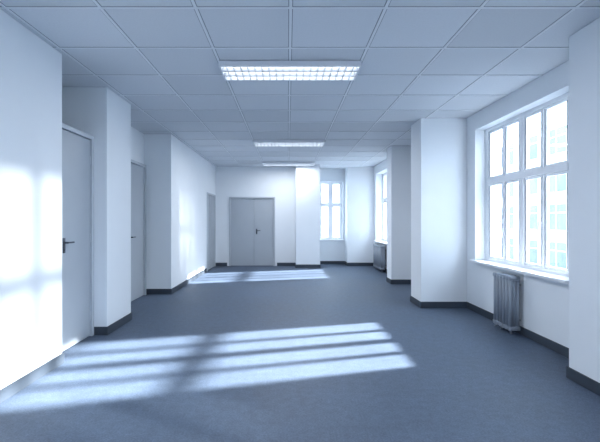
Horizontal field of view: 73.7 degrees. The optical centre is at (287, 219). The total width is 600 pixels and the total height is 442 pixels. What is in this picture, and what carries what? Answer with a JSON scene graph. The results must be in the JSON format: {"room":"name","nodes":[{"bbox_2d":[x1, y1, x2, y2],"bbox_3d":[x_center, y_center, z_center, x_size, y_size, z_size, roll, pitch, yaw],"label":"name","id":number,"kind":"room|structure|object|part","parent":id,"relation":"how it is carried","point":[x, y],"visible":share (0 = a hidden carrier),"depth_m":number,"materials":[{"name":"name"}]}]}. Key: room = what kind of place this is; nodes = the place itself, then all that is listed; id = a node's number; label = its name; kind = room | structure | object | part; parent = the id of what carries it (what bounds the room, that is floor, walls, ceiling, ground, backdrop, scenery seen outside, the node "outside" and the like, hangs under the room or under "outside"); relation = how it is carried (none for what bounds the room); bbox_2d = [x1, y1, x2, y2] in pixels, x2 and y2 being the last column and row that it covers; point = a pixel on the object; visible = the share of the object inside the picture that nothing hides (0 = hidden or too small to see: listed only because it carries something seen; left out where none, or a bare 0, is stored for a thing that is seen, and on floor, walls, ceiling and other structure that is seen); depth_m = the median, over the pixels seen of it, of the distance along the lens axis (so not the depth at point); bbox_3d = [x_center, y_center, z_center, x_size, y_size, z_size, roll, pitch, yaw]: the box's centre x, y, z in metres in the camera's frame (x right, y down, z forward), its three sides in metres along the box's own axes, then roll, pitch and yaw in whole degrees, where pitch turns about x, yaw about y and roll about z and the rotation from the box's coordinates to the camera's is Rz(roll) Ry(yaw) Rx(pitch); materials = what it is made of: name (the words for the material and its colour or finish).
{"room":"empty office","nodes":[
{"label":"empty office","id":0,"kind":"room"},
{"bbox_2d":[0,9,130,389],"bbox_3d":[-2.545,-0.110,0.290,0.710,3.000,10.580,0,0,0],"label":"wall","id":1,"kind":"structure","parent":0,"point":[30,68],"depth_m":3.58,"materials":[{"name":"paint"}]},
{"bbox_2d":[0,268,206,402],"bbox_3d":[-2.538,1.340,2.860,0.724,0.100,15.720,0,0,0],"label":"baseboard","id":2,"kind":"structure","parent":1,"relation":"attached to","point":[26,380],"depth_m":3.74,"materials":[{"name":"plastic"}]},
{"bbox_2d":[131,127,143,163],"bbox_3d":[-2.900,-0.110,6.540,0.400,3.000,1.920,0,0,0],"label":"wall","id":3,"kind":"structure","parent":0,"point":[137,138],"depth_m":7.17,"materials":[{"name":"paint"}]},
{"bbox_2d":[131,163,143,300],"bbox_3d":[-2.675,0.209,7.000,0.039,2.346,0.750,0,0,0],"label":"leaf","id":4,"kind":"object","parent":3,"relation":"attached to","point":[137,172],"visible":0.56,"depth_m":7.06,"materials":[{"name":"laminate"}]},
{"bbox_2d":[131,159,145,294],"bbox_3d":[-2.664,0.185,7.000,0.070,2.410,0.860,0,0,0],"label":"frame","id":5,"kind":"object","parent":3,"relation":"attached to","point":[132,161],"visible":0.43,"depth_m":7.38,"materials":[{"name":"paint"}]},
{"bbox_2d":[144,134,215,288],"bbox_3d":[-2.645,-0.110,9.800,0.910,3.000,4.600,0,0,0],"label":"wall","id":6,"kind":"structure","parent":0,"point":[179,180],"depth_m":7.72,"materials":[{"name":"paint"}]},
{"bbox_2d":[208,195,213,269],"bbox_3d":[-2.205,0.345,11.400,0.030,2.070,1.015,0,0,0],"label":"door leaf","id":7,"kind":"object","parent":6,"relation":"attached to","point":[210,198],"visible":0.88,"depth_m":11.30,"materials":[{"name":"paint"}]},
{"bbox_2d":[207,192,215,270],"bbox_3d":[-2.283,0.320,11.400,0.215,2.140,1.240,0,0,0],"label":"frame","id":8,"kind":"object","parent":6,"relation":"attached to","point":[210,194],"visible":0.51,"depth_m":11.97,"materials":[{"name":"paint"}]},
{"bbox_2d":[216,167,373,265],"bbox_3d":[0.015,-0.110,12.475,6.230,3.000,0.750,0,0,0],"label":"wall","id":9,"kind":"structure","parent":0,"point":[279,183],"depth_m":12.10,"materials":[{"name":"paint"}]},
{"bbox_2d":[231,199,253,265],"bbox_3d":[-1.379,0.368,12.140,0.693,2.028,0.040,0,0,0],"label":"leaf","id":10,"kind":"object","parent":9,"relation":"attached to","point":[242,210],"visible":1,"depth_m":12.12,"materials":[{"name":"laminate"}]},
{"bbox_2d":[229,197,274,265],"bbox_3d":[-1.085,0.345,12.140,1.390,2.090,0.120,0,0,0],"label":"frame","id":11,"kind":"object","parent":9,"relation":"attached to","point":[230,198],"visible":0.99,"depth_m":12.08,"materials":[{"name":"paint"}]},
{"bbox_2d":[254,199,272,265],"bbox_3d":[-0.736,0.368,12.140,0.583,2.028,0.040,0,0,0],"label":"leaf","id":12,"kind":"object","parent":9,"relation":"attached to","point":[263,208],"visible":1,"depth_m":12.12,"materials":[{"name":"laminate"}]},
{"bbox_2d":[216,261,372,267],"bbox_3d":[0.205,1.340,12.093,4.790,0.100,1.014,0,0,0],"label":"baseboard","id":13,"kind":"structure","parent":9,"relation":"attached to","point":[321,262],"depth_m":12.09,"materials":[{"name":"plastic"}]},
{"bbox_2d":[320,184,339,237],"bbox_3d":[1.350,-0.295,12.729,0.634,1.724,0.042,0,0,0],"label":"window","id":14,"kind":"structure","parent":9,"relation":"in","point":[320,184],"depth_m":12.71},
{"bbox_2d":[339,184,339,236],"bbox_3d":[1.350,-0.295,12.709,0.582,1.672,0.006,0,0,0],"label":"gasket","id":15,"kind":"object","parent":14,"relation":"attached to","point":[339,184],"visible":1,"depth_m":12.71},
{"bbox_2d":[320,182,341,238],"bbox_3d":[1.350,-0.295,12.729,0.740,1.830,0.082,0,0,0],"label":"frame","id":16,"kind":"object","parent":9,"relation":"attached to","point":[330,204],"visible":0.76,"depth_m":12.69,"materials":[{"name":"white plastic"}]},
{"bbox_2d":[320,239,343,240],"bbox_3d":[1.350,0.628,12.615,0.840,0.033,0.170,0,0,0],"label":"sill","id":17,"kind":"structure","parent":9,"relation":"attached to","point":[320,239],"depth_m":12.54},
{"bbox_2d":[0,264,599,441],"bbox_3d":[0.015,1.465,3.850,6.230,0.150,18.100,0,0,0],"label":"floor","id":18,"kind":"structure","parent":0,"point":[330,352],"depth_m":3.60,"materials":[{"name":"carpet"}]},
{"bbox_2d":[373,244,385,271],"bbox_3d":[2.514,1.038,10.985,0.173,0.703,0.970,0,0,0],"label":"radiator","id":19,"kind":"object","parent":18,"relation":"on","point":[378,250],"visible":1,"depth_m":10.65,"materials":[{"name":"metal"}]},
{"bbox_2d":[493,272,520,333],"bbox_3d":[2.744,1.033,5.025,0.173,0.713,0.490,0,0,0],"label":"radiator","id":20,"kind":"object","parent":18,"relation":"on","point":[506,286],"visible":1,"depth_m":4.87,"materials":[{"name":"metal"}]},
{"bbox_2d":[0,0,599,168],"bbox_3d":[0.015,-1.685,3.850,6.230,0.150,18.100,0,0,0],"label":"ceiling","id":21,"kind":"structure","parent":0,"point":[64,27],"depth_m":4.04,"materials":[{"name":"tile"}]},
{"bbox_2d":[253,140,324,146],"bbox_3d":[0.020,-1.574,8.210,1.440,0.058,0.420,0,0,0],"label":"ceiling light","id":22,"kind":"object","parent":21,"relation":"attached to","point":[257,143],"depth_m":8.13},
{"bbox_2d":[263,162,314,165],"bbox_3d":[0.020,-1.574,11.210,1.440,0.058,0.420,0,0,0],"label":"ceiling light","id":23,"kind":"object","parent":21,"relation":"attached to","point":[264,163],"depth_m":11.00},
{"bbox_2d":[218,61,361,80],"bbox_3d":[0.020,-1.574,4.230,1.440,0.058,0.420,0,0,0],"label":"ceiling light","id":24,"kind":"object","parent":21,"relation":"attached to","point":[230,70],"depth_m":4.16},
{"bbox_2d":[0,0,599,168],"bbox_3d":[-0.085,-1.608,3.800,5.830,0.008,17.600,0,0,0],"label":"grid","id":25,"kind":"object","parent":21,"relation":"attached to","point":[195,7],"visible":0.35,"depth_m":3.74,"materials":[{"name":"white metal"}]},
{"bbox_2d":[296,165,319,263],"bbox_3d":[0.580,-0.110,11.850,0.700,3.000,0.500,0,0,0],"label":"pillar","id":26,"kind":"structure","parent":0,"point":[307,177],"depth_m":11.60,"materials":[{"name":"paint"}]},
{"bbox_2d":[374,159,386,268],"bbox_3d":[2.865,-0.110,10.650,0.530,3.000,3.900,0,0,0],"label":"wall","id":27,"kind":"structure","parent":0,"point":[380,169],"depth_m":11.85,"materials":[{"name":"paint"}]},
{"bbox_2d":[373,240,386,244],"bbox_3d":[2.665,0.619,10.925,0.270,0.033,1.950,0,0,0],"label":"sill","id":28,"kind":"structure","parent":27,"relation":"attached to","point":[378,241],"depth_m":11.20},
{"bbox_2d":[383,175,385,238],"bbox_3d":[2.829,-0.375,10.925,0.042,1.864,1.744,0,0,0],"label":"window","id":29,"kind":"structure","parent":27,"relation":"in","point":[384,175],"depth_m":11.77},
{"bbox_2d":[383,176,383,237],"bbox_3d":[2.809,-0.375,10.925,0.006,1.812,1.692,0,0,0],"label":"gasket","id":30,"kind":"object","parent":29,"relation":"attached to","point":[383,176],"visible":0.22,"depth_m":11.77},
{"bbox_2d":[383,172,386,240],"bbox_3d":[2.829,-0.375,10.925,0.082,1.970,1.850,0,0,0],"label":"frame","id":31,"kind":"object","parent":27,"relation":"attached to","point":[384,200],"visible":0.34,"depth_m":11.35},
{"bbox_2d":[387,146,410,279],"bbox_3d":[2.540,-0.110,8.860,0.600,3.000,0.380,0,0,0],"label":"pillar","id":32,"kind":"structure","parent":0,"point":[398,157],"depth_m":8.67,"materials":[{"name":"paint"}]},
{"bbox_2d":[411,118,466,301],"bbox_3d":[2.465,-0.110,6.575,0.730,3.000,0.510,0,0,0],"label":"pillar","id":33,"kind":"structure","parent":0,"point":[438,145],"depth_m":6.32,"materials":[{"name":"paint"}]},
{"bbox_2d":[467,60,568,347],"bbox_3d":[2.980,-0.110,1.850,0.300,3.000,13.700,0,0,0],"label":"wall","id":34,"kind":"structure","parent":0,"point":[543,303],"depth_m":5.40,"materials":[{"name":"paint"}]},
{"bbox_2d":[382,268,599,395],"bbox_3d":[2.458,1.340,3.543,0.744,0.100,17.086,0,0,0],"label":"baseboard","id":35,"kind":"structure","parent":34,"relation":"attached to","point":[577,377],"depth_m":4.61,"materials":[{"name":"plastic"}]},
{"bbox_2d":[469,260,568,283],"bbox_3d":[2.870,0.619,5.040,0.220,0.033,2.120,0,0,0],"label":"sill","id":36,"kind":"structure","parent":34,"relation":"attached to","point":[540,274],"depth_m":4.76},
{"bbox_2d":[487,92,568,276],"bbox_3d":[3.009,-0.375,5.100,0.082,1.970,1.800,0,0,0],"label":"frame","id":37,"kind":"object","parent":34,"relation":"attached to","point":[522,174],"visible":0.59,"depth_m":5.05,"materials":[{"name":"white plastic"}]},
{"bbox_2d":[489,97,568,271],"bbox_3d":[2.984,-0.375,5.100,0.092,1.864,1.694,0,0,0],"label":"window","id":38,"kind":"structure","parent":34,"relation":"in","point":[527,117],"depth_m":5.03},
{"bbox_3d":[2.964,0.054,5.128,0.052,0.130,0.874,0,0,0],"label":"handle","id":39,"kind":"part","parent":38,"relation":"part of","materials":[{"name":"white plastic"}]},
{"bbox_2d":[502,100,567,269],"bbox_3d":[2.989,-0.375,5.100,0.006,1.812,1.642,0,0,0],"label":"gasket","id":40,"kind":"object","parent":38,"relation":"attached to","point":[567,100],"visible":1,"depth_m":4.63,"materials":[{"name":"black rubber"}]},
{"bbox_2d":[569,17,599,382],"bbox_3d":[2.650,-0.110,2.760,0.360,3.000,1.520,0,0,0],"label":"pillar","id":41,"kind":"structure","parent":0,"point":[584,45],"depth_m":3.32,"materials":[{"name":"paint"}]},
{"bbox_3d":[-2.410,0.190,4.360,0.100,2.400,0.960,0,0,0],"label":"wall","id":42,"kind":"structure","parent":0,"visible":0},
{"bbox_2d":[62,129,89,351],"bbox_3d":[-2.356,0.214,4.445,0.098,2.336,0.660,0,0,0],"label":"door","id":43,"kind":"structure","parent":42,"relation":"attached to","point":[75,148],"depth_m":4.45,"materials":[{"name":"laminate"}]},
{"bbox_3d":[-2.337,0.270,4.265,0.059,0.160,0.130,0,0,0],"label":"handle","id":44,"kind":"part","parent":43,"relation":"part of","materials":[{"name":"metal"}]},
{"bbox_2d":[62,123,93,335],"bbox_3d":[-2.375,0.190,4.445,0.070,2.400,0.770,0,0,0],"label":"frame","id":45,"kind":"object","parent":42,"relation":"attached to","point":[68,128],"visible":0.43,"depth_m":4.78,"materials":[{"name":"paint"}]},
{"label":"outside","id":46,"kind":"structure","parent":0,"visible":0},
{"bbox_3d":[41.815,9.490,30.000,76.370,0.200,180.000,0,0,0],"label":"ground","id":47,"kind":"structure","parent":46,"visible":0},
{"bbox_2d":[497,128,566,268],"bbox_3d":[28.000,0.740,34.000,8.000,17.300,112.000,0,0,0],"label":"facade","id":48,"kind":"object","parent":47,"relation":"on","point":[559,198],"visible":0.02,"depth_m":39.43,"materials":[{"name":"paint"}]},
{"bbox_2d":[500,128,566,266],"bbox_3d":[23.925,-0.185,33.700,0.150,16.050,110.600,0,0,0],"label":"trim","id":49,"kind":"structure","parent":48,"relation":"attached to","point":[556,136],"depth_m":36.20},
{"bbox_2d":[509,125,566,268],"bbox_3d":[24.015,-0.260,33.700,0.070,15.900,110.400,0,0,0],"label":"windows","id":50,"kind":"structure","parent":48,"relation":"in","point":[561,140],"depth_m":36.26,"materials":[{"name":"clear glass"}]}
]}

